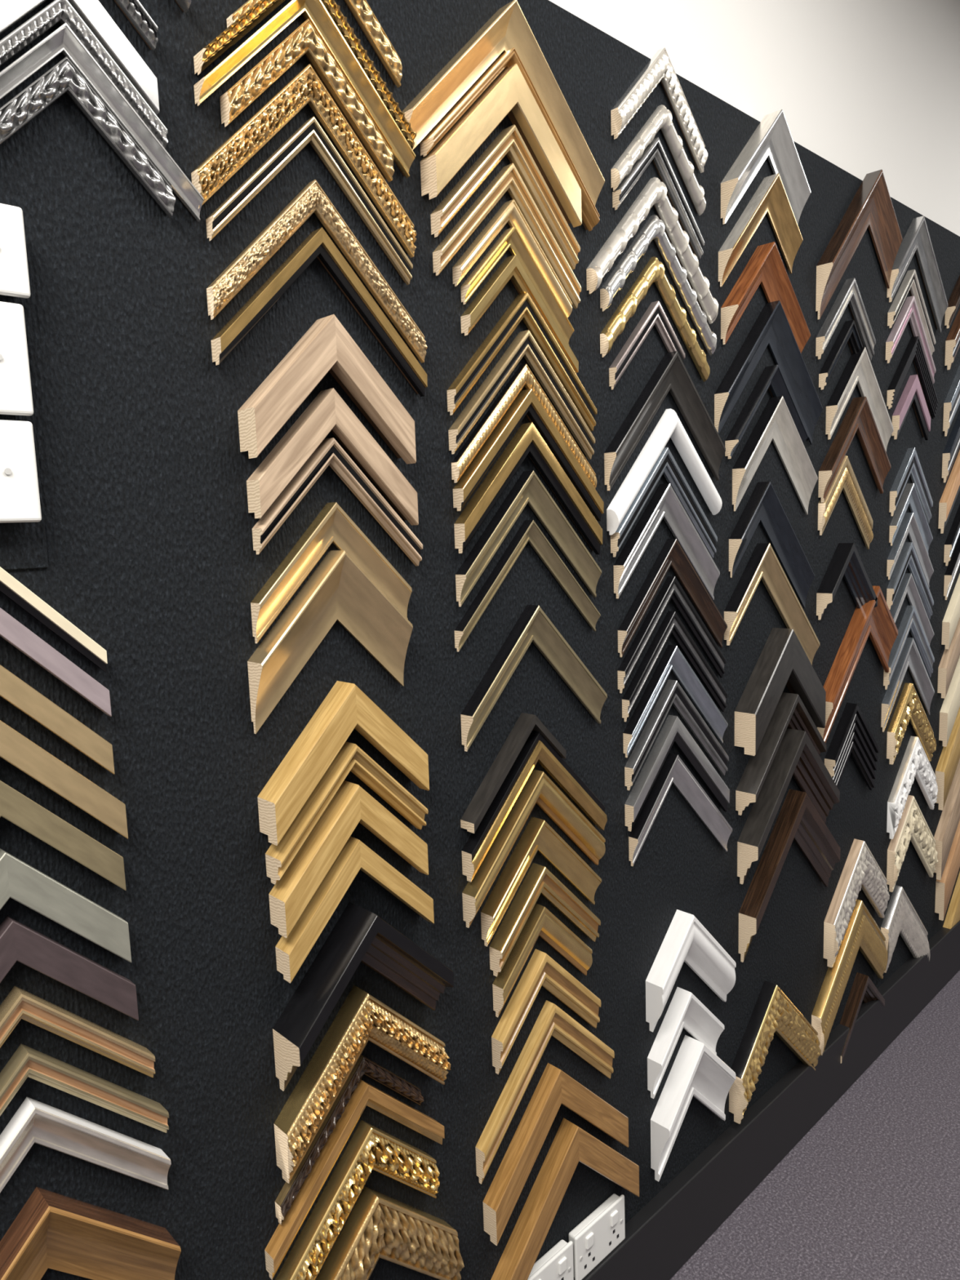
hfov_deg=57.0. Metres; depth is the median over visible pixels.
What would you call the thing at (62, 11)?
sample
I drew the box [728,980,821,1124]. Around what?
sample
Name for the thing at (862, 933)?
sample
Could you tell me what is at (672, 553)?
sample
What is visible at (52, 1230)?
sample
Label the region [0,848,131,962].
sample
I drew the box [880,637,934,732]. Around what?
sample
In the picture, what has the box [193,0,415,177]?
sample
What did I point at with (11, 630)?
sample
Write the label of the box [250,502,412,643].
sample
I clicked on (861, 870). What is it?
sample
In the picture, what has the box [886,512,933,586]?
sample
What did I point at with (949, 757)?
sample
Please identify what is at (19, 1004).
sample
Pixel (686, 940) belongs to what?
sample
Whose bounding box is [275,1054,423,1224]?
sample
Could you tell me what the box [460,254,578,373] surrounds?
sample
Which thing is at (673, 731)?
sample
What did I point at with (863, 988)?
sample
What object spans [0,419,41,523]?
light switch
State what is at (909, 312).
sample
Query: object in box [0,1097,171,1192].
sample
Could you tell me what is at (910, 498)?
sample
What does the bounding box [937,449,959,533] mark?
sample
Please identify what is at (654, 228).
sample
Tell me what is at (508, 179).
sample
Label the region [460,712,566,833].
sample
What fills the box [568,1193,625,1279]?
power socket
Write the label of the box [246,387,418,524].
sample
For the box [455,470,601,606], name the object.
sample
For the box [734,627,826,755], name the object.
sample
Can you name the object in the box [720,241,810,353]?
sample
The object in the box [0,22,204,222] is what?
sample
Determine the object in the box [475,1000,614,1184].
sample
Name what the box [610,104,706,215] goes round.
sample
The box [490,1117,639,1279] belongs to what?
sample
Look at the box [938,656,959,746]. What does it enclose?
sample
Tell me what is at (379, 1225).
sample
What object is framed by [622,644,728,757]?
sample
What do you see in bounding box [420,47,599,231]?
sample
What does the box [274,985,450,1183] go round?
sample
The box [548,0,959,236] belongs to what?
wall
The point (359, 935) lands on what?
sample
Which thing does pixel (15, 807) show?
sample
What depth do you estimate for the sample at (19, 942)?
0.87 m
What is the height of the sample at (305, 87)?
0.184 m
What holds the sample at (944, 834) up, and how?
attached to the display panel at (144, 473)
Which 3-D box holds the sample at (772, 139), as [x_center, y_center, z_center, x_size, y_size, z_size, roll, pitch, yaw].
[0.546,-0.883,1.676,0.277,0.230,0.036,-9,10,-43]
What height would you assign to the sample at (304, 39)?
0.144 m
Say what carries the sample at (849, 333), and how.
attached to the display panel at (144, 473)
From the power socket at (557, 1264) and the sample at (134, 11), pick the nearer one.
the sample at (134, 11)
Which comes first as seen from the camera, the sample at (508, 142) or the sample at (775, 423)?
the sample at (508, 142)
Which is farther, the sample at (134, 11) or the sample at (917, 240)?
the sample at (917, 240)
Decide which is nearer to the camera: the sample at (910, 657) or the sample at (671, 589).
the sample at (671, 589)
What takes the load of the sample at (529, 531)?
attached to the display panel at (144, 473)
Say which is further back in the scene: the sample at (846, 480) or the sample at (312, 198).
the sample at (846, 480)
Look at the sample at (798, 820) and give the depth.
1.90 m
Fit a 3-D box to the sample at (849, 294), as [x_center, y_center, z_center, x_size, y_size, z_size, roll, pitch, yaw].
[0.818,-0.709,1.968,0.261,0.188,0.020,-9,10,-43]
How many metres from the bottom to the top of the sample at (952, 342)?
0.278 m
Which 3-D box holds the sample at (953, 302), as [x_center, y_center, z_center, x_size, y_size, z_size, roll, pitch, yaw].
[1.383,-0.914,2.492,0.326,0.255,0.026,-9,10,-43]
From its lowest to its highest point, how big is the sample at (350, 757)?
0.147 m
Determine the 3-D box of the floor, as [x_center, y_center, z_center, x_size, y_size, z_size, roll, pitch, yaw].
[2.184,1.228,1.414,8.200,0.060,3.220,-9,10,-43]
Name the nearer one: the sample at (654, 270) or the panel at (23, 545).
the panel at (23, 545)
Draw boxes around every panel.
[0,0,959,1279]
[0,294,48,569]
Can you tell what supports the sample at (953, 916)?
attached to the display panel at (144, 473)
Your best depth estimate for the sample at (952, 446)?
2.46 m
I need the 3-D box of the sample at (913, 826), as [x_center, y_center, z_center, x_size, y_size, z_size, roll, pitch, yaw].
[1.211,0.568,2.466,0.298,0.290,0.030,-9,10,-43]
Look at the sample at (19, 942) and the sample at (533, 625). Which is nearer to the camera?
the sample at (19, 942)
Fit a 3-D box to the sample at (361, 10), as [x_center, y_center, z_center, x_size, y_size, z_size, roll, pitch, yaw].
[-0.181,-0.716,0.998,0.227,0.157,0.020,-9,10,-43]
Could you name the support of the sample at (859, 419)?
attached to the display panel at (144, 473)
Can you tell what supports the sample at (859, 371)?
attached to the display panel at (144, 473)
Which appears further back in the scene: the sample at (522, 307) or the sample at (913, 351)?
the sample at (913, 351)
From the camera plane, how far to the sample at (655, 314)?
1.46 m
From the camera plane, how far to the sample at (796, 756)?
1.86 m
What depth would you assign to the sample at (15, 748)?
0.85 m
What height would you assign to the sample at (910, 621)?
0.217 m
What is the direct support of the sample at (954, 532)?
attached to the display panel at (144, 473)
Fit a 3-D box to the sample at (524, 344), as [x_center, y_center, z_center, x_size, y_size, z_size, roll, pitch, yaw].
[0.066,-0.354,1.274,0.290,0.177,0.019,-9,10,-43]
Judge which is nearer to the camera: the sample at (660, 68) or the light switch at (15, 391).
the light switch at (15, 391)
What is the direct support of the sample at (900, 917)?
attached to the display panel at (144, 473)
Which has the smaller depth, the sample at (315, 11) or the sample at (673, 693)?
the sample at (315, 11)
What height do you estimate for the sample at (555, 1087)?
0.232 m
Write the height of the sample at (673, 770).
0.240 m
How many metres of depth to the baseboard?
1.93 m
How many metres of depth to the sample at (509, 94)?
1.18 m
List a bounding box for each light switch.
[0,301,33,415]
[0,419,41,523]
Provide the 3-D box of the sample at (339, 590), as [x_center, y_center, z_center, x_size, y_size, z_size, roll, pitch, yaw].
[-0.175,-0.005,1.064,0.218,0.203,0.032,-9,10,-43]
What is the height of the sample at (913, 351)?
0.194 m
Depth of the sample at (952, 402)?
2.44 m
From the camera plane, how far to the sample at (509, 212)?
1.23 m
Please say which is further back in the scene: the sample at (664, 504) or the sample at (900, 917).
the sample at (900, 917)
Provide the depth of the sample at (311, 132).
1.01 m
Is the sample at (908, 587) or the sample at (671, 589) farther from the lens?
the sample at (908, 587)
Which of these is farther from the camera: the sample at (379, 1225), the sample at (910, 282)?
the sample at (910, 282)
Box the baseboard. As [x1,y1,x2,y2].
[573,920,959,1279]
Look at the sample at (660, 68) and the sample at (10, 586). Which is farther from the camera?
the sample at (660, 68)
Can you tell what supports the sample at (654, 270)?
attached to the display panel at (144, 473)
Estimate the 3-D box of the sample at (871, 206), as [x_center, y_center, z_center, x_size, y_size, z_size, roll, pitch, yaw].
[0.852,-0.875,1.974,0.362,0.350,0.036,-9,10,-43]
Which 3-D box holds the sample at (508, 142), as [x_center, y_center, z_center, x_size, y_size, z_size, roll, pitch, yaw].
[0.041,-0.618,1.220,0.273,0.169,0.024,-9,10,-43]
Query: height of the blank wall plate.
0.078 m
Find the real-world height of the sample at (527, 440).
0.197 m
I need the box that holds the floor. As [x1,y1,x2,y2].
[670,969,959,1279]
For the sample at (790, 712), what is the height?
0.225 m
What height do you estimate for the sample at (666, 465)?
0.197 m
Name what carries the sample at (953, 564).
attached to the display panel at (144, 473)
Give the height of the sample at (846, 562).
0.198 m
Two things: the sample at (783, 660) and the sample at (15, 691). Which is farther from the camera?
the sample at (783, 660)
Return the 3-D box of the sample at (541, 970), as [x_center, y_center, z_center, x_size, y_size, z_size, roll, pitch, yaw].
[0.109,0.577,1.402,0.233,0.187,0.024,-9,10,-43]
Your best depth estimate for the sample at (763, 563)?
1.79 m
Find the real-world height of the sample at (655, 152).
0.164 m
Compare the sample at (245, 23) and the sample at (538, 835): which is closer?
the sample at (245, 23)
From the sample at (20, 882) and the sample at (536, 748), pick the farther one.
the sample at (536, 748)
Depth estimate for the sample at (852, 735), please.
2.12 m
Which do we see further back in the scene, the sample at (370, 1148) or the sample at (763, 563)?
the sample at (763, 563)
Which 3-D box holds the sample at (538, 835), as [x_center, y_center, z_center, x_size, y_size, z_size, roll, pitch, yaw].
[0.099,0.363,1.369,0.249,0.184,0.027,-9,10,-43]
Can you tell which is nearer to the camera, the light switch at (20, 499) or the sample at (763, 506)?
the light switch at (20, 499)
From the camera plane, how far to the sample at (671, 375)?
1.50 m
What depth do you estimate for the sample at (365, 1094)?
1.12 m
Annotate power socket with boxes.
[527,1239,573,1279]
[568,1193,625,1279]
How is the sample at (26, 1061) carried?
attached to the display panel at (144, 473)
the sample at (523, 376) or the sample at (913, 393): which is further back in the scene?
the sample at (913, 393)
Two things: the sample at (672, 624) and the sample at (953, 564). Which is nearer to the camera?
the sample at (672, 624)
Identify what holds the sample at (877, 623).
attached to the display panel at (144, 473)
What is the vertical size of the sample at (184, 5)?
0.119 m
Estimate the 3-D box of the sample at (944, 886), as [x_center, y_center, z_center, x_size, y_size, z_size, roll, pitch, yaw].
[1.517,0.671,2.776,0.391,0.318,0.025,-9,10,-43]
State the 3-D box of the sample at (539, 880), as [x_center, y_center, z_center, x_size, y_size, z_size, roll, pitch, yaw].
[0.105,0.430,1.382,0.230,0.173,0.027,-9,10,-43]
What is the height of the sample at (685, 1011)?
0.192 m
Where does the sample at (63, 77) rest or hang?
attached to the display panel at (144, 473)
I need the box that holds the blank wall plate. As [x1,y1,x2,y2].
[0,203,30,297]
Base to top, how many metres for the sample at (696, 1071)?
0.235 m
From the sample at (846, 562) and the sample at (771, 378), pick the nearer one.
the sample at (771, 378)
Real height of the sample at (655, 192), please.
0.210 m
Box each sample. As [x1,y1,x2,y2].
[0,0,159,115]
[0,0,168,148]
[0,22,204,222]
[0,56,175,217]
[0,566,107,671]
[0,608,111,716]
[0,664,114,773]
[0,720,128,839]
[0,780,125,890]
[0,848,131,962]
[0,915,138,1020]
[0,986,155,1077]
[0,1044,168,1133]
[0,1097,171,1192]
[0,1186,181,1279]
[114,0,158,51]
[174,0,191,13]
[191,63,416,257]
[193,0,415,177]
[193,0,416,149]
[205,116,413,284]
[206,179,426,363]
[210,226,427,396]
[219,18,394,182]
[226,0,402,87]
[237,314,416,464]
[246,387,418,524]
[247,550,413,733]
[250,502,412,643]
[252,437,422,565]
[257,680,429,845]
[264,1079,444,1279]
[265,741,428,884]
[268,780,428,937]
[272,902,453,1090]
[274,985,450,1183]
[275,836,434,982]
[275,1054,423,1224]
[275,1120,439,1279]
[316,1186,464,1279]
[401,0,604,205]
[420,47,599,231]
[420,63,582,227]
[430,124,580,270]
[432,163,581,308]
[446,291,597,431]
[448,329,595,459]
[451,364,596,488]
[452,199,572,317]
[453,388,604,520]
[453,422,602,554]
[454,520,600,651]
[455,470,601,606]
[460,226,573,344]
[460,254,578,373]
[460,604,607,751]
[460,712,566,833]
[462,730,607,881]
[462,768,605,928]
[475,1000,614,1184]
[480,816,601,946]
[483,1062,628,1245]
[488,862,600,976]
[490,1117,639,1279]
[491,948,600,1074]
[492,903,592,1017]
[586,177,718,324]
[600,214,716,355]
[600,256,710,382]
[604,351,725,490]
[606,408,722,534]
[608,300,684,389]
[610,47,707,173]
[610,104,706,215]
[610,447,717,558]
[612,137,704,259]
[613,483,719,599]
[617,538,727,657]
[617,576,725,693]
[622,610,727,721]
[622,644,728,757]
[624,679,728,790]
[624,715,729,831]
[628,752,732,866]
[645,909,736,1031]
[647,986,724,1098]
[650,1035,735,1181]
[714,300,822,444]
[718,173,803,286]
[720,109,810,225]
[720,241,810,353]
[724,364,808,458]
[724,542,819,665]
[728,481,814,608]
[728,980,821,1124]
[732,395,817,515]
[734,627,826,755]
[735,692,826,815]
[737,728,839,884]
[738,789,840,962]
[811,898,888,1055]
[815,169,902,319]
[815,277,875,360]
[816,542,877,619]
[817,396,890,502]
[817,455,873,549]
[817,586,897,742]
[818,320,862,389]
[823,838,889,967]
[824,702,878,790]
[825,346,893,452]
[839,972,884,1063]
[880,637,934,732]
[880,884,929,973]
[883,605,934,689]
[885,295,935,383]
[886,336,937,418]
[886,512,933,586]
[886,542,933,619]
[886,683,936,764]
[886,736,937,839]
[886,795,937,892]
[887,215,947,333]
[887,269,935,355]
[888,447,933,524]
[888,483,933,553]
[889,573,933,644]
[891,374,930,439]
[933,759,959,879]
[934,819,959,920]
[935,706,959,810]
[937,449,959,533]
[937,617,959,698]
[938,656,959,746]
[941,573,959,648]
[942,364,959,435]
[942,410,959,482]
[942,871,959,928]
[943,504,959,565]
[943,534,959,599]
[944,275,959,328]
[944,308,959,369]
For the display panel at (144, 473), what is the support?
attached to the wall
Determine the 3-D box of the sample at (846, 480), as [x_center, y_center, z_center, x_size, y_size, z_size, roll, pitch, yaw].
[0.845,-0.312,2.033,0.254,0.218,0.019,-9,10,-43]
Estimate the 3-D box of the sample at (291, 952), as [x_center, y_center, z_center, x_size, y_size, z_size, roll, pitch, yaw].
[-0.155,0.321,1.117,0.223,0.150,0.030,-9,10,-43]
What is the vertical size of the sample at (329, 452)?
0.158 m
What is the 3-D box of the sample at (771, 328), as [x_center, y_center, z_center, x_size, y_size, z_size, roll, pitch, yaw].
[0.577,-0.529,1.745,0.378,0.266,0.030,-9,10,-43]
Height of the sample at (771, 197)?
0.228 m
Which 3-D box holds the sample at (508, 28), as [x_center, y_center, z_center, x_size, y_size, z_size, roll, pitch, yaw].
[0.040,-0.734,1.202,0.374,0.243,0.032,-9,10,-43]
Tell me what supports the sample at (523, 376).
attached to the display panel at (144, 473)
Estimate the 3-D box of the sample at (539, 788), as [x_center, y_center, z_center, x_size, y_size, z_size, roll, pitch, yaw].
[0.088,0.297,1.352,0.295,0.200,0.028,-9,10,-43]
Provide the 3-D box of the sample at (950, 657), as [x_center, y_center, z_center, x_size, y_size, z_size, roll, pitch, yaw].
[1.461,0.023,2.661,0.380,0.288,0.022,-9,10,-43]
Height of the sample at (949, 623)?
0.278 m
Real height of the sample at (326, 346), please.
0.165 m
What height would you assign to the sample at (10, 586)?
0.148 m
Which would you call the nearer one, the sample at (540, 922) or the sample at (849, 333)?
the sample at (540, 922)
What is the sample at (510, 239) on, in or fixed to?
attached to the display panel at (144, 473)
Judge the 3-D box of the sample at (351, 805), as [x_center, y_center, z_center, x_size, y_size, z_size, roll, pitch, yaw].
[-0.160,0.255,1.102,0.217,0.157,0.035,-9,10,-43]
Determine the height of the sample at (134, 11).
0.090 m
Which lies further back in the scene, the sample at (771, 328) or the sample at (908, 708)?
the sample at (908, 708)
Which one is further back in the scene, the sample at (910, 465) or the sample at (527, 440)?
the sample at (910, 465)
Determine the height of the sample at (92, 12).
0.138 m
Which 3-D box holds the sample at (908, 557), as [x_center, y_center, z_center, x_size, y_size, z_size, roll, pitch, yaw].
[1.141,-0.149,2.337,0.279,0.220,0.018,-9,10,-43]
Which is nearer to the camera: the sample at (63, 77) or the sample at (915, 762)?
the sample at (63, 77)
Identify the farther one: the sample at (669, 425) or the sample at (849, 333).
the sample at (849, 333)
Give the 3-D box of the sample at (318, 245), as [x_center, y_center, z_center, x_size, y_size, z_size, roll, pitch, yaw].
[-0.180,-0.385,1.031,0.286,0.176,0.021,-9,10,-43]
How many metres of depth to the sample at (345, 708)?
1.05 m
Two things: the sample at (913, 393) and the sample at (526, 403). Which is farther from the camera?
the sample at (913, 393)

